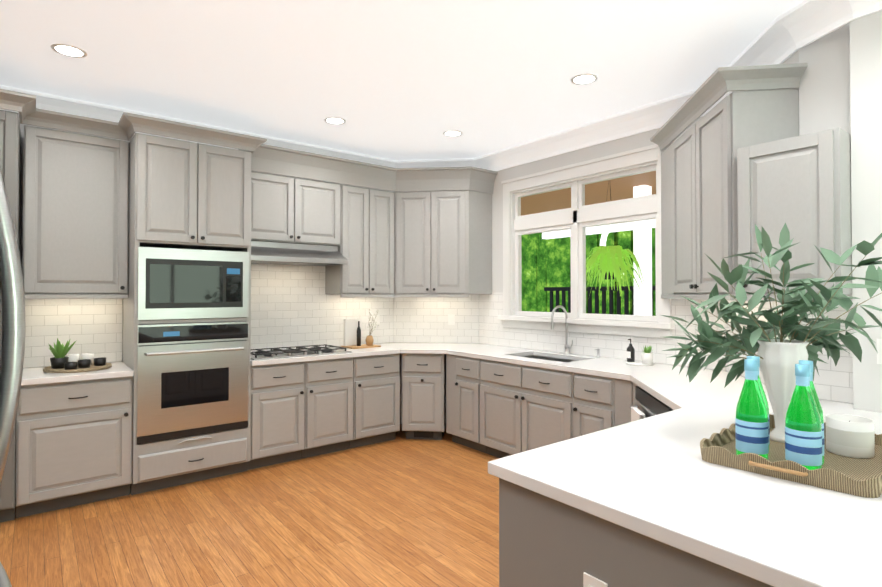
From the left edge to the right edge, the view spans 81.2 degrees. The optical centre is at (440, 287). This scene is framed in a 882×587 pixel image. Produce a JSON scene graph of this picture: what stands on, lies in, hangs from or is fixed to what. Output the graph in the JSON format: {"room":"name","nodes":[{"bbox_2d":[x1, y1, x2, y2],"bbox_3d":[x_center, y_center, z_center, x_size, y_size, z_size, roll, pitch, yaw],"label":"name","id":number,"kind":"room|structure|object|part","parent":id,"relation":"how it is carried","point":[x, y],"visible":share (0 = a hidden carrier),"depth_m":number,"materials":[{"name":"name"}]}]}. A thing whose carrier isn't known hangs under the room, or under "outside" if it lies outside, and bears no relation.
{"room":"kitchen","nodes":[
{"label":"kitchen","id":0,"kind":"room"},
{"bbox_2d":[19,118,392,367],"bbox_3d":[-2.727,0.045,4.110,7.090,2.920,0.120,1,-1,-38],"label":"wall","id":1,"kind":"structure","parent":0,"point":[21,190],"depth_m":3.77,"materials":[{"name":"white paint"}]},
{"bbox_2d":[22,125,128,298],"bbox_3d":[-2.700,-0.513,3.817,0.621,1.192,0.378,1,-1,-38],"label":"upper cabinet","id":2,"kind":"object","parent":1,"relation":"attached to","point":[75,211],"visible":0.9,"depth_m":3.68,"materials":[{"name":"paint"}]},
{"bbox_2d":[251,241,347,265],"bbox_3d":[-1.399,-0.312,4.765,0.936,0.186,0.500,1,-1,-38],"label":"range hood","id":3,"kind":"object","parent":1,"relation":"attached to","point":[276,253],"visible":0.67,"depth_m":4.66,"materials":[{"name":"silver metal"}]},
{"bbox_2d":[251,171,393,297],"bbox_3d":[-1.194,-0.453,5.005,1.558,1.102,0.378,1,-1,-38],"label":"upper cabinet","id":4,"kind":"object","parent":1,"relation":"attached to","point":[355,224],"visible":0.85,"depth_m":4.99,"materials":[{"name":"paint"}]},
{"bbox_2d":[0,424,499,586],"bbox_3d":[-0.460,1.498,1.218,7.090,0.060,7.440,1,-1,-38],"label":"floor","id":5,"kind":"structure","parent":0,"point":[400,510],"depth_m":3.17,"materials":[{"name":"brown wood"}]},
{"bbox_2d":[0,110,20,522],"bbox_3d":[-3.214,0.189,3.239,0.848,2.610,0.637,1,-1,-38],"label":"pantry cabinet","id":6,"kind":"object","parent":5,"relation":"on","point":[10,151],"visible":0.5,"depth_m":3.24,"materials":[{"name":"grey paint"}]},
{"bbox_2d":[0,172,25,586],"bbox_3d":[-1.003,0.577,0.528,0.888,1.725,0.898,1,-1,-38],"label":"fridge","id":7,"kind":"object","parent":5,"relation":"on","point":[13,322],"visible":1,"depth_m":0.76,"materials":[{"name":"grey metal"}]},
{"bbox_2d":[16,376,132,517],"bbox_3d":[-2.633,1.065,3.698,0.639,0.868,0.617,1,-1,-38],"label":"base cabinet","id":8,"kind":"object","parent":5,"relation":"on","point":[73,443],"depth_m":3.45,"materials":[{"name":"paint"}]},
{"bbox_2d":[122,133,250,494],"bbox_3d":[-2.037,0.200,4.138,0.820,2.610,0.683,1,-1,-38],"label":"tall cabinet","id":9,"kind":"object","parent":5,"relation":"on","point":[187,195],"depth_m":3.88,"materials":[{"name":"paint"}]},
{"bbox_2d":[0,89,266,152],"bbox_3d":[-2.577,-1.160,3.703,2.402,0.100,0.722,1,-1,-38],"label":"crown molding","id":10,"kind":"structure","parent":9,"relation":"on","point":[127,126],"depth_m":3.71,"materials":[{"name":"paint"}]},
{"bbox_3d":[-2.025,0.420,4.120,0.778,1.416,0.646,1,-1,-38],"label":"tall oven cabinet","id":11,"kind":"part","parent":9,"relation":"part of","materials":[{"name":"silver metal"}]},
{"bbox_2d":[247,356,363,469],"bbox_3d":[-1.333,1.078,4.724,1.014,0.868,0.617,1,-1,-38],"label":"base cabinet","id":12,"kind":"object","parent":5,"relation":"on","point":[299,410],"depth_m":4.47,"materials":[{"name":"paint"}]},
{"bbox_2d":[364,353,399,445],"bbox_3d":[-0.815,1.083,5.132,0.582,0.868,0.617,1,-1,-38],"label":"base cabinet","id":13,"kind":"object","parent":5,"relation":"on","point":[381,372],"depth_m":4.95,"materials":[{"name":"paint"}]},
{"bbox_2d":[402,353,445,439],"bbox_3d":[-0.168,1.084,5.180,0.421,0.869,0.335,0,-1,7],"label":"base cabinet","id":14,"kind":"object","parent":5,"relation":"on","point":[423,396],"visible":1,"depth_m":5.06,"materials":[{"name":"paint"}]},
{"bbox_2d":[454,355,485,452],"bbox_3d":[0.527,1.081,4.943,0.687,0.868,0.408,1,-1,-38],"label":"base cabinet","id":15,"kind":"object","parent":5,"relation":"on","point":[469,373],"depth_m":4.73,"materials":[{"name":"paint"}]},
{"bbox_2d":[486,355,581,457],"bbox_3d":[0.927,1.074,4.436,0.687,0.868,1.158,1,-1,-38],"label":"base cabinet","id":16,"kind":"object","parent":5,"relation":"on","point":[498,409],"depth_m":4.18,"materials":[{"name":"paint"}]},
{"bbox_2d":[578,373,632,435],"bbox_3d":[1.328,1.068,3.928,0.687,0.868,0.412,1,-1,-38],"label":"base cabinet","id":17,"kind":"object","parent":5,"relation":"on","point":[603,402],"depth_m":3.63,"materials":[{"name":"paint"}]},
{"bbox_2d":[633,383,636,405],"bbox_3d":[1.387,1.057,3.054,1.119,0.869,0.752,1,-1,-38],"label":"base cabinet","id":18,"kind":"object","parent":5,"relation":"on","point":[634,385],"depth_m":3.41,"materials":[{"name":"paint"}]},
{"bbox_2d":[630,386,672,421],"bbox_3d":[1.285,1.008,2.954,0.268,0.764,0.670,0,-1,7],"label":"dishwasher","id":19,"kind":"object","parent":18,"relation":"in","point":[647,404],"visible":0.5,"depth_m":3.03,"materials":[{"name":"grey metal"}]},
{"bbox_2d":[499,478,772,586],"bbox_3d":[1.715,1.034,1.214,1.860,0.869,2.690,1,-1,-38],"label":"base cabinet","id":20,"kind":"object","parent":5,"relation":"on","point":[544,541],"visible":0.31,"depth_m":1.41,"materials":[{"name":"paint"}]},
{"bbox_2d":[21,343,881,586],"bbox_3d":[0.421,0.594,2.478,3.916,0.039,6.328,1,-1,-38],"label":"countertop","id":21,"kind":"structure","parent":20,"relation":"on","point":[657,477],"depth_m":1.47,"materials":[{"name":"stone"}]},
{"bbox_2d":[43,338,111,372],"bbox_3d":[-2.619,0.471,3.718,0.410,0.235,0.410,1,-1,-38],"label":"tray","id":22,"kind":"object","parent":21,"relation":"on","point":[68,363],"visible":1,"depth_m":3.66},
{"bbox_2d":[250,344,351,359],"bbox_3d":[-1.338,0.581,4.693,0.900,0.040,0.525,1,-1,-38],"label":"cooktop","id":23,"kind":"object","parent":21,"relation":"in","point":[278,352],"visible":0.96,"depth_m":4.59,"materials":[{"name":"silver metal"}]},
{"bbox_2d":[341,309,380,348],"bbox_3d":[-0.809,0.410,5.250,0.339,0.395,0.260,1,-1,-38],"label":"decorative tray set","id":24,"kind":"object","parent":21,"relation":"on","point":[352,334],"visible":1,"depth_m":5.25,"materials":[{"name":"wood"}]},
{"bbox_2d":[522,355,574,361],"bbox_3d":[0.933,0.744,4.479,0.403,0.209,0.708,1,-1,-38],"label":"sink basin","id":25,"kind":"object","parent":21,"relation":"in","point":[549,358],"visible":0.02,"depth_m":4.72,"materials":[{"name":"silver metal"}]},
{"bbox_2d":[551,305,572,353],"bbox_3d":[1.074,0.379,4.568,0.240,0.440,0.096,1,-1,-38],"label":"faucet","id":26,"kind":"object","parent":21,"relation":"on","point":[567,347],"visible":1,"depth_m":4.62,"materials":[{"name":"silver metal"}]},
{"bbox_2d":[625,339,653,365],"bbox_3d":[1.536,0.497,3.972,0.210,0.190,0.229,1,-1,-38],"label":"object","id":27,"kind":"object","parent":21,"relation":"on","point":[647,356],"visible":1,"depth_m":3.92,"materials":[{"name":"white ceramic"}]},
{"bbox_2d":[700,414,881,497],"bbox_3d":[1.218,0.535,1.726,0.672,0.058,0.462,1,-1,-43],"label":"tray","id":28,"kind":"object","parent":21,"relation":"on","point":[861,477],"visible":0.65,"depth_m":1.56,"materials":[{"name":"wicker"}]},
{"bbox_2d":[735,359,768,459],"bbox_3d":[0.997,0.393,1.650,0.092,0.322,0.092,1,-1,-38],"label":"bottle","id":29,"kind":"object","parent":28,"relation":"on","point":[751,427],"visible":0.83,"depth_m":1.62,"materials":[{"name":"green glass"}]},
{"bbox_2d":[747,356,769,443],"bbox_3d":[1.060,0.394,1.744,0.092,0.322,0.092,1,-1,-38],"label":"bottle","id":30,"kind":"object","parent":28,"relation":"on","point":[759,380],"visible":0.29,"depth_m":1.72,"materials":[{"name":"green glass"}]},
{"bbox_2d":[757,339,808,442],"bbox_3d":[1.251,0.376,1.883,0.159,0.362,0.167,1,-1,-38],"label":"vase","id":31,"kind":"object","parent":28,"relation":"on","point":[779,361],"visible":0.79,"depth_m":1.85,"materials":[{"name":"white ceramic"}]},
{"bbox_2d":[661,222,881,387],"bbox_3d":[1.310,0.065,1.956,0.888,0.634,0.729,1,-1,-38],"label":"arrangement","id":32,"kind":"object","parent":31,"relation":"in","point":[820,334],"visible":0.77,"depth_m":1.93,"materials":[{"name":"green plant"}]},
{"bbox_2d":[785,364,821,469],"bbox_3d":[1.085,0.392,1.541,0.092,0.322,0.092,1,-1,-38],"label":"bottle","id":33,"kind":"object","parent":28,"relation":"on","point":[803,435],"visible":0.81,"depth_m":1.51,"materials":[{"name":"green glass"}]},
{"bbox_2d":[799,360,824,464],"bbox_3d":[1.159,0.393,1.631,0.092,0.322,0.092,1,-1,-38],"label":"bottle","id":34,"kind":"object","parent":28,"relation":"on","point":[814,393],"visible":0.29,"depth_m":1.60,"materials":[{"name":"green glass"}]},
{"bbox_2d":[826,414,874,458],"bbox_3d":[1.374,0.498,1.729,0.129,0.115,0.129,1,-1,-38],"label":"candle","id":35,"kind":"object","parent":28,"relation":"on","point":[852,436],"visible":1,"depth_m":1.69,"materials":[{"name":"white wax"}]},
{"bbox_2d":[583,572,607,586],"bbox_3d":[0.408,0.830,1.364,0.009,0.116,0.072,1,-1,-38],"label":"outlet","id":36,"kind":"object","parent":20,"relation":"attached to","point":[589,580],"visible":1,"depth_m":1.37,"materials":[{"name":"white plastic"}]},
{"bbox_2d":[0,0,803,160],"bbox_3d":[-0.460,-1.481,1.256,7.090,0.060,7.440,1,-1,-38],"label":"ceiling","id":37,"kind":"structure","parent":0,"point":[396,80],"depth_m":3.23,"materials":[{"name":"white paint"}]},
{"bbox_2d":[51,43,86,57],"bbox_3d":[-2.240,-1.425,3.099,0.178,0.005,0.178,-1,-1,43],"label":"recessed light","id":38,"kind":"object","parent":37,"relation":"in","point":[73,51],"depth_m":3.09,"materials":[{"name":"white"}]},
{"bbox_2d":[324,117,345,124],"bbox_3d":[-0.896,-1.410,4.350,0.178,0.005,0.178,-1,-1,43],"label":"recessed light","id":39,"kind":"object","parent":37,"relation":"in","point":[336,120],"depth_m":4.34,"materials":[{"name":"white"}]},
{"bbox_2d":[443,130,461,136],"bbox_3d":[0.106,-1.405,4.695,0.178,0.005,0.178,-1,-1,43],"label":"recessed light","id":40,"kind":"object","parent":37,"relation":"in","point":[451,133],"depth_m":4.69,"materials":[{"name":"white"}]},
{"bbox_2d":[571,73,597,84],"bbox_3d":[0.977,-1.420,3.510,0.178,0.005,0.178,-1,-1,43],"label":"recessed light","id":41,"kind":"object","parent":37,"relation":"in","point":[581,79],"depth_m":3.51,"materials":[{"name":"white"}]},
{"bbox_2d":[393,190,460,423],"bbox_3d":[-0.057,0.065,5.707,0.680,2.920,0.680,1,-1,-38],"label":"wall","id":42,"kind":"structure","parent":0,"point":[401,360],"depth_m":5.74,"materials":[{"name":"white paint"}]},
{"bbox_2d":[23,264,852,403],"bbox_3d":[-0.254,0.082,3.341,3.918,1.004,4.149,1,-1,-38],"label":"tile backsplash","id":43,"kind":"structure","parent":42,"relation":"attached to","point":[293,305],"depth_m":4.86,"materials":[{"name":"white tile"}]},
{"bbox_2d":[374,314,379,324],"bbox_3d":[-0.702,0.354,5.617,0.072,0.116,0.004,1,-1,-38],"label":"outlet","id":44,"kind":"object","parent":43,"relation":"attached to","point":[377,318],"depth_m":5.62,"materials":[{"name":"white plastic"}]},
{"bbox_2d":[448,314,454,324],"bbox_3d":[0.115,0.354,5.674,0.072,0.116,0.004,0,-1,7],"label":"outlet","id":45,"kind":"object","parent":43,"relation":"attached to","point":[451,319],"depth_m":5.67,"materials":[{"name":"white plastic"}]},
{"bbox_2d":[0,0,881,170],"bbox_3d":[-0.460,-1.368,1.254,6.849,0.165,7.199,1,-1,-38],"label":"crown molding","id":46,"kind":"structure","parent":42,"relation":"attached to","point":[782,38],"depth_m":4.01,"materials":[{"name":"white wood"}]},
{"bbox_2d":[394,190,491,296],"bbox_3d":[-0.082,-0.447,5.498,1.252,1.102,0.426,0,-1,7],"label":"upper cabinet","id":47,"kind":"object","parent":42,"relation":"attached to","point":[442,243],"visible":0.94,"depth_m":5.32,"materials":[{"name":"paint"}]},
{"bbox_2d":[251,144,497,193],"bbox_3d":[-0.552,-1.118,4.918,2.447,0.225,0.618,1,-1,-38],"label":"crown molding","id":48,"kind":"structure","parent":47,"relation":"on","point":[265,158],"depth_m":5.12,"materials":[{"name":"paint"}]},
{"bbox_2d":[491,116,723,365],"bbox_3d":[1.053,0.055,4.946,0.120,2.920,3.250,1,-1,-38],"label":"wall","id":49,"kind":"structure","parent":0,"point":[631,142],"depth_m":4.96,"materials":[{"name":"white paint"}]},
{"bbox_2d":[498,142,674,338],"bbox_3d":[1.233,-0.356,4.666,0.190,1.515,1.850,1,-1,-38],"label":"window","id":50,"kind":"structure","parent":49,"relation":"in","point":[578,217],"depth_m":4.66,"materials":[{"name":"white wood"}]},
{"bbox_2d":[728,10,881,412],"bbox_3d":[2.972,0.017,1.875,0.910,2.920,3.950,1,-1,-38],"label":"wall block","id":51,"kind":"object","parent":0,"point":[841,83],"visible":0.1,"depth_m":2.42,"materials":[{"name":"white paint"}]},
{"bbox_2d":[650,63,807,299],"bbox_3d":[1.752,-0.537,3.323,0.437,1.227,1.318,0,-1,7],"label":"upper cabinet","id":52,"kind":"object","parent":51,"relation":"attached to","point":[698,191],"visible":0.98,"depth_m":2.98,"materials":[{"name":"paint"}]},
{"bbox_2d":[737,127,851,300],"bbox_3d":[1.785,-0.331,2.595,0.344,0.797,0.439,1,-1,-38],"label":"upper cabinet","id":53,"kind":"object","parent":51,"relation":"attached to","point":[800,185],"visible":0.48,"depth_m":2.46,"materials":[{"name":"paint"}]},
{"bbox_2d":[877,339,881,363],"bbox_3d":[2.023,0.292,2.332,0.009,0.116,0.072,1,-1,-38],"label":"electrical outlet plate","id":54,"kind":"object","parent":51,"relation":"attached to","point":[879,351],"visible":0.91,"depth_m":2.35,"materials":[{"name":"white plastic"}]},
{"label":"outside","id":55,"kind":"structure","parent":0,"visible":0},
{"bbox_2d":[521,171,655,315],"bbox_3d":[2.855,0.169,5.251,3.070,2.700,7.000,1,-1,-38],"label":"porch","id":56,"kind":"structure","parent":55,"point":[636,185],"depth_m":6.18,"materials":[{"name":"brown wood"}]},
{"bbox_2d":[586,183,647,295],"bbox_3d":[1.715,-0.508,5.182,0.742,1.257,0.747,1,-1,-38],"label":"hanging plant","id":57,"kind":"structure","parent":56,"relation":"hanging from","point":[607,263],"depth_m":5.04,"materials":[{"name":"green plant"}]},
{"bbox_2d":[521,228,655,315],"bbox_3d":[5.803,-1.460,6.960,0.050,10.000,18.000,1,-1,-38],"label":"outdoor trees","id":58,"kind":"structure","parent":55,"point":[546,262],"depth_m":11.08,"materials":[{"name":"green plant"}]}
]}

